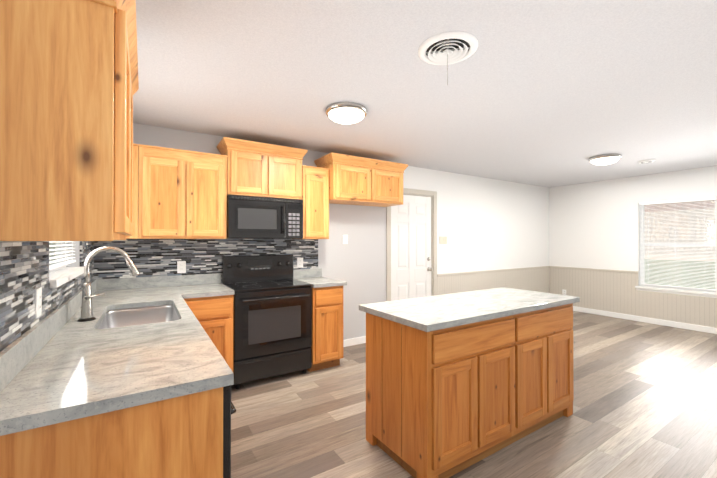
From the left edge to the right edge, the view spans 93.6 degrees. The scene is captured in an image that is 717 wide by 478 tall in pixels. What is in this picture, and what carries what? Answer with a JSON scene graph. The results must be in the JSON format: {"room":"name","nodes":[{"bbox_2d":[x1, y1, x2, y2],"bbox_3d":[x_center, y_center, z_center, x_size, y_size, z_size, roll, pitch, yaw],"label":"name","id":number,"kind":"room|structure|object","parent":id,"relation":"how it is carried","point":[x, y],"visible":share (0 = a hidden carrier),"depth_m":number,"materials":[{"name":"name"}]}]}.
{"room":"kitchen","nodes":[
{"label":"kitchen","id":0,"kind":"room"},
{"bbox_2d":[0,241,79,266],"bbox_3d":[-0.636,0.135,0.176,0.120,2.440,6.470,0,0,-32],"label":"wall","id":1,"kind":"structure","parent":0,"point":[76,246],"depth_m":2.33,"materials":[{"name":"grey paint"}]},
{"bbox_2d":[0,241,93,351],"bbox_3d":[-1.626,0.220,1.855,0.010,0.454,2.547,0,0,-32],"label":"tile backsplash","id":2,"kind":"structure","parent":1,"relation":"attached to","point":[24,270],"depth_m":1.25,"materials":[{"name":"tile"}]},
{"bbox_2d":[35,287,41,317],"bbox_3d":[-1.315,0.261,1.385,0.008,0.118,0.075,0,0,-32],"label":"outlet","id":3,"kind":"object","parent":2,"relation":"attached to","point":[38,302],"visible":1,"depth_m":1.37,"materials":[{"name":"white plastic"}]},
{"bbox_2d":[49,242,66,272],"bbox_3d":[-1.769,-0.217,1.898,0.048,0.838,0.948,0,0,-32],"label":"window","id":4,"kind":"structure","parent":1,"relation":"in","point":[57,268],"depth_m":2.25,"materials":[{"name":"white plastic"}]},
{"bbox_2d":[49,241,75,269],"bbox_3d":[-1.712,-0.239,1.935,0.054,0.791,0.938,0,0,-32],"label":"window blinds","id":5,"kind":"object","parent":4,"relation":"attached to","point":[56,265],"visible":0.15,"depth_m":1.94,"materials":[{"name":"white plastic"}]},
{"bbox_2d":[49,267,83,287],"bbox_3d":[-1.702,0.210,1.939,0.106,0.038,0.948,0,0,-32],"label":"window sill","id":6,"kind":"structure","parent":1,"relation":"attached to","point":[58,278],"depth_m":1.82,"materials":[{"name":"white wood"}]},
{"bbox_2d":[0,0,138,240],"bbox_3d":[-1.040,-0.395,1.258,0.353,0.805,0.935,0,0,-32],"label":"upper cabinet","id":7,"kind":"object","parent":1,"relation":"attached to","point":[69,85],"visible":1,"depth_m":0.92,"materials":[{"name":"brown wood"}]},
{"bbox_2d":[133,123,548,339],"bbox_3d":[0.762,0.158,4.972,7.630,2.440,0.120,0,0,-32],"label":"wall","id":8,"kind":"structure","parent":0,"point":[484,224],"depth_m":5.26,"materials":[{"name":"paint"}]},
{"bbox_2d":[126,143,138,238],"bbox_3d":[-2.083,-0.402,2.880,0.335,0.796,0.332,0,0,-32],"label":"upper cabinet","id":9,"kind":"object","parent":8,"relation":"attached to","point":[135,188],"visible":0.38,"depth_m":2.83,"materials":[{"name":"brown wood"}]},
{"bbox_2d":[138,144,227,238],"bbox_3d":[-1.639,-0.401,3.158,0.716,0.796,0.340,0,0,-32],"label":"upper cabinet","id":10,"kind":"object","parent":8,"relation":"attached to","point":[182,194],"visible":1,"depth_m":3.00,"materials":[{"name":"brown wood"}]},
{"bbox_2d":[94,239,317,282],"bbox_3d":[-1.401,0.227,3.516,2.153,0.456,0.010,0,0,-32],"label":"tile backsplash","id":11,"kind":"structure","parent":8,"relation":"attached to","point":[154,257],"depth_m":3.33,"materials":[{"name":"tile"}]},
{"bbox_2d":[177,261,185,272],"bbox_3d":[-1.731,0.275,3.293,0.075,0.118,0.008,0,0,-32],"label":"outlet","id":12,"kind":"object","parent":11,"relation":"attached to","point":[181,266],"visible":1,"depth_m":3.29,"materials":[{"name":"white plastic"}]},
{"bbox_2d":[297,258,302,267],"bbox_3d":[-0.685,0.278,3.959,0.075,0.118,0.008,0,0,-32],"label":"outlet","id":13,"kind":"object","parent":11,"relation":"attached to","point":[299,262],"visible":1,"depth_m":3.96,"materials":[{"name":"white plastic"}]},
{"bbox_2d":[217,137,307,199],"bbox_3d":[-1.005,-0.695,3.548,0.856,0.533,0.365,0,0,-32],"label":"upper cabinet","id":14,"kind":"object","parent":8,"relation":"attached to","point":[257,169],"visible":0.96,"depth_m":3.39,"materials":[{"name":"brown wood"}]},
{"bbox_2d":[227,195,302,238],"bbox_3d":[-0.994,-0.212,3.531,0.764,0.418,0.402,0,0,-32],"label":"over-the-range microwave","id":15,"kind":"object","parent":14,"relation":"attached to","point":[251,217],"visible":0.94,"depth_m":3.38,"materials":[{"name":"black metal"}]},
{"bbox_2d":[302,165,329,238],"bbox_3d":[-0.549,-0.397,3.852,0.328,0.796,0.340,0,0,-32],"label":"upper cabinet","id":16,"kind":"object","parent":8,"relation":"attached to","point":[315,189],"visible":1,"depth_m":3.71,"materials":[{"name":"brown wood"}]},
{"bbox_2d":[343,235,347,243],"bbox_3d":[-0.167,0.005,4.301,0.075,0.118,0.016,0,0,-32],"label":"light switch","id":17,"kind":"object","parent":8,"relation":"attached to","point":[345,239],"visible":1,"depth_m":4.30,"materials":[{"name":"white plastic"}]},
{"bbox_2d":[343,336,365,346],"bbox_3d":[-0.032,1.330,4.380,0.996,0.090,0.015,0,0,-32],"label":"baseboard","id":18,"kind":"structure","parent":8,"relation":"attached to","point":[362,340],"depth_m":4.36,"materials":[{"name":"white wood"}]},
{"bbox_2d":[314,152,407,206],"bbox_3d":[0.050,-0.695,4.172,1.102,0.508,0.445,0,0,-32],"label":"upper cabinet","id":19,"kind":"object","parent":8,"relation":"attached to","point":[357,180],"visible":0.94,"depth_m":3.97,"materials":[{"name":"brown wood"}]},
{"bbox_2d":[391,194,431,300],"bbox_3d":[0.784,0.364,4.916,0.802,2.012,0.108,0,0,-32],"label":"door","id":20,"kind":"structure","parent":8,"relation":"in","point":[411,269],"depth_m":4.93,"materials":[{"name":"white wood"}]},
{"bbox_2d":[386,188,436,300],"bbox_3d":[0.763,0.325,4.961,0.964,2.107,0.137,0,0,-32],"label":"door frame","id":21,"kind":"structure","parent":8,"relation":"attached to","point":[432,195],"depth_m":5.06,"materials":[{"name":"beige wood"}]},
{"bbox_2d":[439,236,446,243],"bbox_3d":[1.326,0.019,5.251,0.165,0.118,0.016,0,0,-32],"label":"light switch","id":22,"kind":"object","parent":8,"relation":"attached to","point":[442,239],"visible":1,"depth_m":5.24,"materials":[{"name":"beige plastic"}]},
{"bbox_2d":[437,266,549,276],"bbox_3d":[2.561,0.564,6.031,3.214,0.038,0.021,0,0,-32],"label":"trim","id":23,"kind":"structure","parent":8,"relation":"attached to","point":[502,270],"depth_m":5.83,"materials":[{"name":"beige wood"}]},
{"bbox_2d":[133,0,716,187],"bbox_3d":[2.500,-1.105,2.249,7.630,0.060,6.590,0,0,-32],"label":"ceiling","id":24,"kind":"structure","parent":0,"point":[549,93],"depth_m":2.30,"materials":[{"name":"white paint"}]},
{"bbox_2d":[325,102,367,123],"bbox_3d":[-0.100,-1.024,2.805,0.352,0.096,0.352,0,0,-32],"label":"kitchen ceiling light","id":25,"kind":"object","parent":24,"relation":"attached to","point":[346,112],"visible":1,"depth_m":2.71,"materials":[{"name":"white glass"}]},
{"bbox_2d":[418,31,477,84],"bbox_3d":[0.505,-0.975,1.909,0.330,0.203,0.330,0,0,-32],"label":"ceiling vent","id":26,"kind":"object","parent":24,"relation":"in","point":[448,48],"visible":1,"depth_m":1.88,"materials":[{"name":"white plastic"}]},
{"bbox_2d":[588,154,621,164],"bbox_3d":[3.195,-1.016,4.369,0.352,0.096,0.352,0,0,-32],"label":"ceiling light","id":27,"kind":"object","parent":24,"relation":"attached to","point":[604,159],"visible":1,"depth_m":4.28,"materials":[{"name":"white glass"}]},
{"bbox_2d":[637,159,654,163],"bbox_3d":[3.915,-1.052,4.579,0.190,0.024,0.190,0,0,-32],"label":"ceiling vent","id":28,"kind":"object","parent":24,"relation":"in","point":[646,161],"visible":1,"depth_m":4.53,"materials":[{"name":"white plastic"}]},
{"bbox_2d":[231,311,716,477],"bbox_3d":[2.500,1.395,2.237,7.630,0.060,6.590,0,0,-32],"label":"floor","id":29,"kind":"structure","parent":0,"point":[645,401],"depth_m":2.53,"materials":[{"name":"wood"}]},
{"bbox_2d":[0,387,222,477],"bbox_3d":[-0.882,0.922,1.253,0.620,0.876,0.718,0,0,-32],"label":"base cabinet","id":30,"kind":"object","parent":29,"relation":"on","point":[179,437],"depth_m":0.97,"materials":[{"name":"brown wood"}]},
{"bbox_2d":[0,276,233,435],"bbox_3d":[-1.366,0.416,2.025,0.630,0.139,2.560,0,0,-32],"label":"countertop","id":31,"kind":"structure","parent":30,"relation":"on","point":[60,363],"depth_m":1.19,"materials":[{"name":"stone"}]},
{"bbox_2d":[77,246,139,321],"bbox_3d":[-1.407,0.244,1.903,0.285,0.407,0.107,0,0,-32],"label":"faucet","id":32,"kind":"object","parent":31,"relation":"on","point":[86,309],"visible":1,"depth_m":1.85,"materials":[{"name":"silver metal"}]},
{"bbox_2d":[98,305,178,328],"bbox_3d":[-1.342,0.584,2.077,0.416,0.190,0.784,0,0,-32],"label":"sink basin","id":33,"kind":"object","parent":31,"relation":"in","point":[134,316],"visible":0.23,"depth_m":2.38,"materials":[{"name":"silver metal"}]},
{"bbox_2d":[108,276,171,284],"bbox_3d":[-1.844,0.420,2.859,0.360,0.139,0.640,0,0,-32],"label":"countertop","id":34,"kind":"structure","parent":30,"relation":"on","point":[115,281],"depth_m":3.09,"materials":[{"name":"stone"}]},
{"bbox_2d":[184,295,232,371],"bbox_3d":[-1.448,0.931,3.121,0.428,0.877,0.618,0,0,-32],"label":"base cabinet","id":35,"kind":"object","parent":29,"relation":"on","point":[213,315],"visible":0.29,"depth_m":2.91,"materials":[{"name":"brown wood"}]},
{"bbox_2d":[172,273,233,296],"bbox_3d":[-1.441,0.422,3.121,0.422,0.139,0.630,0,0,-32],"label":"countertop","id":36,"kind":"structure","parent":35,"relation":"on","point":[208,285],"depth_m":3.29,"materials":[{"name":"stone"}]},
{"bbox_2d":[223,385,235,477],"bbox_3d":[-0.835,0.924,1.243,0.633,0.872,0.602,0,0,-32],"label":"dishwasher","id":37,"kind":"object","parent":29,"relation":"on","point":[229,409],"visible":0.17,"depth_m":1.14,"materials":[{"name":"black metal"}]},
{"bbox_2d":[222,254,312,388],"bbox_3d":[-0.926,0.773,3.419,0.762,1.195,0.651,0,0,-32],"label":"range","id":38,"kind":"object","parent":29,"relation":"on","point":[272,322],"visible":0.94,"depth_m":3.24,"materials":[{"name":"black metal"}]},
{"bbox_2d":[307,286,342,371],"bbox_3d":[-0.467,0.934,3.746,0.356,0.877,0.618,0,0,-32],"label":"base cabinet","id":39,"kind":"object","parent":29,"relation":"on","point":[327,328],"visible":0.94,"depth_m":3.49,"materials":[{"name":"brown wood"}]},
{"bbox_2d":[293,268,346,287],"bbox_3d":[-0.452,0.425,3.751,0.386,0.139,0.630,0,0,-32],"label":"countertop","id":40,"kind":"structure","parent":39,"relation":"on","point":[315,278],"depth_m":3.90,"materials":[{"name":"stone"}]},
{"bbox_2d":[366,303,573,477],"bbox_3d":[0.865,0.927,2.450,1.552,0.877,0.610,0,0,-32],"label":"kitchen island","id":41,"kind":"object","parent":29,"relation":"on","point":[446,402],"visible":1,"depth_m":2.05,"materials":[{"name":"brown wood"}]},
{"bbox_2d":[359,287,579,331],"bbox_3d":[0.861,0.470,2.461,1.620,0.037,0.660,0,0,-32],"label":"island countertop","id":42,"kind":"structure","parent":41,"relation":"on","point":[432,313],"depth_m":2.24,"materials":[{"name":"stone"}]},
{"bbox_2d":[549,166,716,292],"bbox_3d":[5.699,0.154,4.209,0.120,2.440,6.470,0,0,-32],"label":"wall","id":43,"kind":"structure","parent":0,"point":[594,225],"depth_m":6.01,"materials":[{"name":"white paint"}]},
{"bbox_2d":[437,268,716,327],"bbox_3d":[4.257,0.928,3.365,3.214,0.715,6.338,0,0,-32],"label":"panels","id":44,"kind":"object","parent":43,"relation":"attached to","point":[617,292],"visible":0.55,"depth_m":5.83,"materials":[{"name":"beige wood"}]},
{"bbox_2d":[550,266,637,273],"bbox_3d":[4.307,0.565,6.256,0.028,0.038,1.438,0,0,-32],"label":"trim","id":45,"kind":"structure","parent":43,"relation":"attached to","point":[607,270],"depth_m":6.16,"materials":[{"name":"beige wood"}]},
{"bbox_2d":[573,306,716,333],"bbox_3d":[5.605,1.330,4.220,0.022,0.090,6.339,0,0,-32],"label":"baseboard","id":46,"kind":"structure","parent":43,"relation":"attached to","point":[707,329],"depth_m":5.51,"materials":[{"name":"white wood"}]},
{"bbox_2d":[635,286,716,297],"bbox_3d":[5.216,0.822,4.888,0.096,0.072,1.920,0,0,-32],"label":"window sill","id":47,"kind":"structure","parent":43,"relation":"attached to","point":[681,292],"depth_m":5.23,"materials":[{"name":"white wood"}]},
{"bbox_2d":[640,199,716,292],"bbox_3d":[5.278,0.088,4.931,0.048,1.418,1.838,0,0,-32],"label":"window","id":48,"kind":"structure","parent":43,"relation":"in","point":[677,244],"depth_m":5.28,"materials":[{"name":"white plastic"}]},
{"bbox_2d":[639,196,716,290],"bbox_3d":[4.973,0.068,5.286,0.054,1.372,0.902,0,0,-32],"label":"window blinds","id":49,"kind":"object","parent":48,"relation":"attached to","point":[675,227],"visible":0.92,"depth_m":5.25,"materials":[{"name":"white plastic"}]},
{"label":"outside","id":50,"kind":"structure","parent":0,"visible":0},
{"bbox_2d":[644,200,714,288],"bbox_3d":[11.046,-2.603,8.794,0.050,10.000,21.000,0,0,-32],"label":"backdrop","id":51,"kind":"structure","parent":50,"point":[667,229],"depth_m":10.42,"materials":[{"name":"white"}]}
]}

